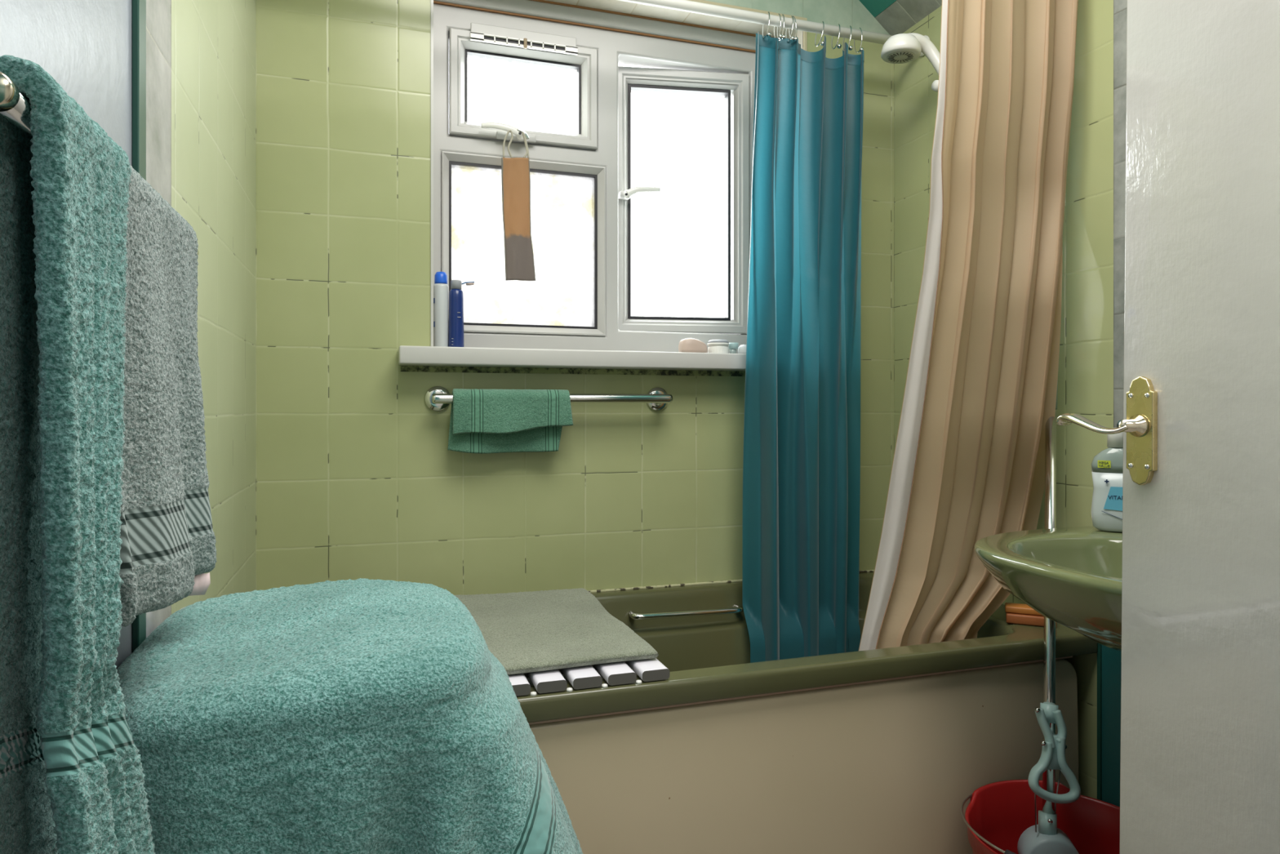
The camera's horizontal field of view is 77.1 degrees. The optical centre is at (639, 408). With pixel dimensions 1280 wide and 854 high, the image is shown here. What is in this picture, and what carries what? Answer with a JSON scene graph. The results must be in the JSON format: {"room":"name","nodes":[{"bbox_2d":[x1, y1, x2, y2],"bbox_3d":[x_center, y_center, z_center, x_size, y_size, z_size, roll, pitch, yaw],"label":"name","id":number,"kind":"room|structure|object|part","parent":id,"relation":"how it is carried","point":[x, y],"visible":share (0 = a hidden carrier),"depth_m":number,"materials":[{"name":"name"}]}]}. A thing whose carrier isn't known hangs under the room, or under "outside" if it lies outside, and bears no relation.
{"room":"bathroom","nodes":[
{"label":"bathroom","id":0,"kind":"room"},
{"bbox_2d":[0,0,255,668],"bbox_3d":[-0.611,-0.185,0.893,0.100,2.430,2.338,0,0,-18],"label":"wall","id":1,"kind":"structure","parent":0,"point":[201,54],"depth_m":1.24,"materials":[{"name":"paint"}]},
{"bbox_2d":[0,71,198,255],"bbox_3d":[-0.466,-0.183,0.692,0.058,0.032,0.529,0,0,-18],"label":"towel rail","id":2,"kind":"object","parent":1,"relation":"attached to","point":[15,107],"visible":0.16,"depth_m":0.47,"materials":[{"name":"silver metal"}]},
{"bbox_2d":[0,54,155,853],"bbox_3d":[-0.388,0.119,0.551,0.086,0.663,0.155,0,0,-18],"label":"hand towel","id":3,"kind":"object","parent":2,"relation":"hanging from","point":[72,781],"visible":0.99,"depth_m":0.51,"materials":[{"name":"teal fabric"}]},
{"bbox_2d":[119,164,217,626],"bbox_3d":[-0.457,-0.007,0.762,0.077,0.401,0.302,0,0,-18],"label":"hand towel","id":4,"kind":"object","parent":2,"relation":"hanging from","point":[168,548],"visible":0.69,"depth_m":0.69,"materials":[{"name":"grey fabric"}]},
{"bbox_2d":[132,0,146,652],"bbox_3d":[-0.561,-0.185,0.899,0.007,2.430,0.031,0,0,-18],"label":"trim","id":5,"kind":"structure","parent":1,"relation":"attached to","point":[139,6],"depth_m":0.89,"materials":[{"name":"paint"}]},
{"bbox_2d":[255,0,893,595],"bbox_3d":[-0.102,-0.345,2.154,2.256,2.850,0.260,0,0,-18],"label":"wall","id":6,"kind":"structure","parent":0,"point":[357,477],"depth_m":1.87,"materials":[{"name":"tile"}]},
{"bbox_2d":[431,0,433,346],"bbox_3d":[-0.490,-0.600,1.890,0.006,0.920,0.008,0,0,-18],"label":"trim","id":7,"kind":"structure","parent":6,"relation":"attached to","point":[432,1],"depth_m":1.89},
{"bbox_2d":[424,386,672,411],"bbox_3d":[-0.205,-0.025,1.946,0.610,0.063,0.071,0,0,-18],"label":"towel rail","id":8,"kind":"object","parent":6,"relation":"attached to","point":[437,398],"visible":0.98,"depth_m":1.95,"materials":[{"name":"silver metal"}]},
{"bbox_2d":[447,388,573,453],"bbox_3d":[-0.303,0.029,1.889,0.290,0.151,0.050,0,0,-19],"label":"towel","id":9,"kind":"object","parent":8,"relation":"hanging from","point":[482,421],"visible":1,"depth_m":1.87,"materials":[{"name":"green fabric"}]},
{"bbox_2d":[398,345,746,371],"bbox_3d":[-0.023,-0.121,2.069,1.150,0.041,0.205,0,0,-18],"label":"window sill","id":10,"kind":"structure","parent":6,"relation":"attached to","point":[441,356],"depth_m":1.92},
{"bbox_2d":[433,271,448,346],"bbox_3d":[-0.481,-0.237,1.939,0.036,0.189,0.036,0,0,-18],"label":"shampoo bottle","id":11,"kind":"object","parent":10,"relation":"on","point":[440,286],"visible":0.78,"depth_m":1.92,"materials":[{"name":"white plastic"}]},
{"bbox_2d":[448,280,474,346],"bbox_3d":[-0.433,-0.227,1.947,0.062,0.169,0.038,0,0,-18],"label":"pump bottle","id":12,"kind":"object","parent":10,"relation":"on","point":[455,330],"visible":0.8,"depth_m":1.93,"materials":[{"name":"blue plastic"}]},
{"bbox_2d":[678,337,707,352],"bbox_3d":[0.137,-0.162,2.072,0.074,0.039,0.048,0,0,-18],"label":"soap bar","id":13,"kind":"object","parent":10,"relation":"on","point":[688,344],"visible":0.86,"depth_m":2.05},
{"bbox_2d":[706,339,728,353],"bbox_3d":[0.204,-0.162,2.094,0.057,0.038,0.057,0,0,-18],"label":"jar","id":14,"kind":"object","parent":10,"relation":"on","point":[719,346],"visible":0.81,"depth_m":2.07,"materials":[{"name":"white plastic"}]},
{"bbox_3d":[0.204,-0.176,2.094,0.055,0.009,0.055,0,0,-18],"label":"lid","id":15,"kind":"part","parent":14,"relation":"part of","materials":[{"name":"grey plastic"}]},
{"bbox_2d":[728,342,738,353],"bbox_3d":[0.246,-0.159,2.108,0.027,0.032,0.027,0,0,-18],"label":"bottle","id":16,"kind":"object","parent":10,"relation":"on","point":[733,347],"visible":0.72,"depth_m":2.10,"materials":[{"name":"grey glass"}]},
{"bbox_2d":[737,344,746,353],"bbox_3d":[0.273,-0.156,2.117,0.031,0.029,0.032,0,0,-18],"label":"pad","id":17,"kind":"object","parent":10,"relation":"on","point":[742,348],"visible":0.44,"depth_m":2.10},
{"bbox_2d":[400,365,745,376],"bbox_3d":[-0.018,-0.094,2.043,1.135,0.014,0.003,0,0,-18],"label":"trim","id":18,"kind":"structure","parent":6,"relation":"attached to","point":[403,368],"depth_m":1.99,"materials":[{"name":"black"}]},
{"bbox_2d":[433,0,772,353],"bbox_3d":[-0.073,-0.601,2.197,0.988,0.916,0.160,0,0,-21],"label":"window","id":19,"kind":"structure","parent":6,"relation":"in","point":[579,297],"depth_m":2.13,"materials":[{"name":"white plastic"}]},
{"bbox_3d":[-0.344,-0.702,2.027,0.114,0.034,0.025,0,0,-18],"label":"handle","id":20,"kind":"part","parent":19,"relation":"part of","materials":[{"name":"white plastic"}]},
{"bbox_3d":[-0.317,-0.697,2.056,0.101,0.020,0.008,0,0,-18],"label":"handle plate","id":21,"kind":"part","parent":19,"relation":"part of","materials":[{"name":"white plastic"}]},
{"bbox_2d":[501,129,535,280],"bbox_3d":[-0.305,-0.510,2.020,0.088,0.377,0.020,0,0,-18],"label":"strap","id":22,"kind":"object","parent":19,"relation":"hanging from","point":[515,171],"visible":1,"depth_m":2.02,"materials":[{"name":"orange fabric"}]},
{"bbox_3d":[-0.304,-0.824,2.099,0.383,0.264,0.063,0,0,-18],"label":"sash","id":23,"kind":"part","parent":19,"relation":"part of","materials":[{"name":"white plastic"}]},
{"bbox_3d":[-0.303,-0.421,2.105,0.388,0.413,0.004,0,0,-18],"label":"pane","id":24,"kind":"part","parent":19,"relation":"part of","materials":[{"name":"clear glass"}]},
{"bbox_2d":[470,22,577,55],"bbox_3d":[-0.295,-0.947,2.057,0.277,0.051,0.020,0,0,-18],"label":"vent","id":25,"kind":"object","parent":19,"relation":"attached to","point":[491,36],"depth_m":2.06,"materials":[{"name":"white plastic"}]},
{"bbox_3d":[-0.044,-0.590,2.220,0.030,0.018,0.036,0,0,-18],"label":"handle plate","id":26,"kind":"part","parent":19,"relation":"part of","materials":[{"name":"white plastic"}]},
{"bbox_3d":[0.004,-0.597,2.217,0.105,0.037,0.026,0,0,-18],"label":"handle","id":27,"kind":"part","parent":19,"relation":"part of","materials":[{"name":"white plastic"}]},
{"bbox_3d":[0.117,-0.583,2.279,0.385,0.737,0.060,0,0,-8],"label":"sash","id":28,"kind":"part","parent":19,"relation":"part of","materials":[{"name":"white plastic"}]},
{"bbox_2d":[687,0,807,51],"bbox_3d":[-0.017,-0.606,2.045,0.998,0.931,0.008,0,0,-18],"label":"trim","id":29,"kind":"structure","parent":6,"relation":"attached to","point":[805,33],"depth_m":2.15,"materials":[{"name":"beige wood"}]},
{"bbox_2d":[858,0,942,35],"bbox_3d":[0.215,-1.235,1.112,2.006,0.430,2.438,0,0,-18],"label":"ceiling","id":30,"kind":"structure","parent":0,"point":[900,15],"depth_m":2.21,"materials":[{"name":"tile"}]},
{"bbox_2d":[893,0,1127,806],"bbox_3d":[1.056,-0.013,1.442,0.100,2.085,2.338,0,0,-18],"label":"wall","id":31,"kind":"structure","parent":0,"point":[1091,370],"depth_m":1.67,"materials":[{"name":"tile"}]},
{"bbox_2d":[617,0,929,56],"bbox_3d":[-0.020,-0.978,1.904,1.654,0.052,0.052,0,0,-18],"label":"rail","id":32,"kind":"object","parent":31,"relation":"attached to","point":[686,6],"visible":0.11,"depth_m":2.00,"materials":[{"name":"white plastic"}]},
{"bbox_2d":[742,11,864,662],"bbox_3d":[0.428,-0.132,2.054,0.343,1.724,0.102,0,0,-21],"label":"shower curtain","id":33,"kind":"object","parent":32,"relation":"hanging from","point":[802,451],"visible":0.91,"depth_m":2.04,"materials":[{"name":"blue fabric"}]},
{"bbox_2d":[880,32,939,92],"bbox_3d":[0.709,-0.403,1.995,0.211,1.076,0.096,0,0,9],"label":"handset","id":34,"kind":"object","parent":31,"relation":"attached to","point":[902,48],"visible":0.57,"depth_m":1.99,"materials":[{"name":"white plastic"}]},
{"bbox_2d":[973,525,1122,651],"bbox_3d":[0.811,0.329,1.183,0.532,0.379,0.596,0,0,-18],"label":"basin","id":35,"kind":"object","parent":31,"relation":"attached to","point":[1071,576],"visible":0.23,"depth_m":1.18,"materials":[{"name":"ceramic"}]},
{"bbox_2d":[1090,431,1123,532],"bbox_3d":[0.855,0.126,1.437,0.082,0.184,0.047,0,0,31],"label":"soap bottle","id":36,"kind":"object","parent":35,"relation":"on","point":[1107,466],"visible":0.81,"depth_m":1.43,"materials":[{"name":"white plastic"}]},
{"bbox_2d":[1097,642,1102,799],"bbox_3d":[0.938,0.730,1.638,0.005,0.600,0.008,0,0,-18],"label":"trim","id":37,"kind":"structure","parent":31,"relation":"attached to","point":[1100,646],"depth_m":1.63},
{"bbox_3d":[0.141,-0.955,1.415,1.650,0.025,0.025,0,0,-18],"label":"rail","id":38,"kind":"object","parent":31,"relation":"attached to","visible":0},
{"bbox_2d":[858,0,1078,650],"bbox_3d":[0.668,-0.194,1.650,0.478,1.556,0.172,0,0,-18],"label":"shower curtain","id":39,"kind":"object","parent":38,"relation":"hanging from","point":[980,395],"visible":0.96,"depth_m":1.64,"materials":[{"name":"beige fabric"}]},
{"bbox_3d":[0.421,1.055,0.564,1.856,0.050,3.608,0,0,-18],"label":"floor","id":40,"kind":"structure","parent":0,"visible":0},
{"bbox_2d":[516,569,1097,853],"bbox_3d":[0.046,0.741,1.704,1.652,0.575,0.684,0,0,-18],"label":"bathtub","id":41,"kind":"object","parent":40,"relation":"on","point":[882,750],"visible":0.46,"depth_m":1.47,"materials":[{"name":"plastic"}]},
{"bbox_2d":[508,657,670,696],"bbox_3d":[-0.260,0.454,1.556,0.464,0.032,0.581,0,0,-18],"label":"board","id":42,"kind":"object","parent":41,"relation":"on","point":[619,673],"visible":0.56,"depth_m":1.33,"materials":[{"name":"white plastic"}]},
{"bbox_2d":[454,587,658,675],"bbox_3d":[-0.281,0.427,1.576,0.492,0.021,0.554,0,0,-18],"label":"bath mat","id":43,"kind":"object","parent":42,"relation":"on","point":[542,630],"visible":0.57,"depth_m":1.51,"materials":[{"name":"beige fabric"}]},
{"bbox_3d":[0.120,0.508,2.009,0.301,0.020,0.047,0,0,-18],"label":"grab handle","id":44,"kind":"part","parent":41,"relation":"part of","materials":[{"name":"silver metal"}]},
{"bbox_3d":[0.122,0.503,1.393,1.601,0.008,0.011,0,0,-18],"label":"panel trim","id":45,"kind":"part","parent":41,"relation":"part of","materials":[{"name":"plastic"}]},
{"bbox_3d":[0.129,0.769,1.405,1.623,0.518,0.027,0,0,-18],"label":"panel","id":46,"kind":"part","parent":41,"relation":"part of","materials":[{"name":"beige plastic"}]},
{"bbox_2d":[1004,602,1056,627],"bbox_3d":[0.834,0.440,1.714,0.098,0.035,0.046,0,0,24],"label":"brush","id":47,"kind":"object","parent":41,"relation":"on","point":[1015,613],"visible":0.56,"depth_m":1.70,"materials":[{"name":"orange wood"}]},
{"bbox_2d":[960,779,1119,853],"bbox_3d":[0.754,0.876,1.400,0.353,0.306,0.356,0,0,-18],"label":"bucket","id":48,"kind":"object","parent":40,"relation":"on","point":[997,814],"visible":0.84,"depth_m":1.54,"materials":[{"name":"red plastic"}]},
{"bbox_3d":[0.696,0.735,1.349,0.193,0.016,0.360,0,0,-44],"label":"handle","id":49,"kind":"part","parent":48,"relation":"part of","materials":[{"name":"metal"}]},
{"bbox_2d":[1017,380,1080,853],"bbox_3d":[0.814,0.458,1.554,0.113,1.085,0.331,0,0,38],"label":"mop","id":50,"kind":"object","parent":48,"relation":"in","point":[1043,837],"visible":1,"depth_m":1.49,"materials":[{"name":"silver metal"}]},
{"bbox_3d":[0.738,0.702,1.489,0.010,0.144,0.052,0,0,41],"label":"pull rod","id":51,"kind":"part","parent":50,"relation":"part of","materials":[{"name":"metal"}]},
{"bbox_2d":[1038,809,1057,835],"bbox_3d":[0.752,0.764,1.482,0.031,0.042,0.040,0,0,27],"label":"socket","id":52,"kind":"object","parent":50,"relation":"attached to","point":[1047,819],"depth_m":1.47,"materials":[{"name":"grey plastic"}]},
{"bbox_3d":[0.765,0.644,1.494,0.092,0.162,0.061,0,0,2],"label":"lever","id":53,"kind":"part","parent":50,"relation":"part of","materials":[{"name":"teal plastic"}]},
{"bbox_3d":[0.775,0.720,1.490,0.005,0.116,0.044,0,0,44],"label":"pull rod","id":54,"kind":"part","parent":50,"relation":"part of","materials":[{"name":"metal"}]},
{"bbox_3d":[0.573,-0.185,0.104,1.856,2.430,0.100,0,0,-18],"label":"wall","id":55,"kind":"structure","parent":0,"visible":0},
{"bbox_2d":[1055,0,1279,853],"bbox_3d":[0.685,0.038,0.621,0.096,1.967,0.819,0,0,-18],"label":"door","id":56,"kind":"structure","parent":55,"relation":"in","point":[1200,424],"depth_m":0.87,"materials":[{"name":"white paint"}]},
{"bbox_3d":[0.545,0.019,0.954,0.038,0.028,0.101,0,0,-37],"label":"lever","id":57,"kind":"part","parent":56,"relation":"part of","materials":[{"name":"silver metal"}]},
{"bbox_3d":[0.583,0.025,0.934,0.008,0.126,0.035,0,0,-18],"label":"handle plate","id":58,"kind":"part","parent":56,"relation":"part of","materials":[{"name":"gold metal"}]},
{"bbox_3d":[-0.383,0.640,0.924,0.326,0.779,0.381,0,0,-18],"label":"laundry basket","id":59,"kind":"object","parent":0,"visible":0},
{"bbox_2d":[116,577,582,853],"bbox_3d":[-0.286,0.448,0.926,0.551,0.444,0.545,0,0,-18],"label":"bath towel","id":60,"kind":"object","parent":59,"relation":"on","point":[358,716],"visible":0.94,"depth_m":0.73,"materials":[{"name":"teal fabric"}]}
]}

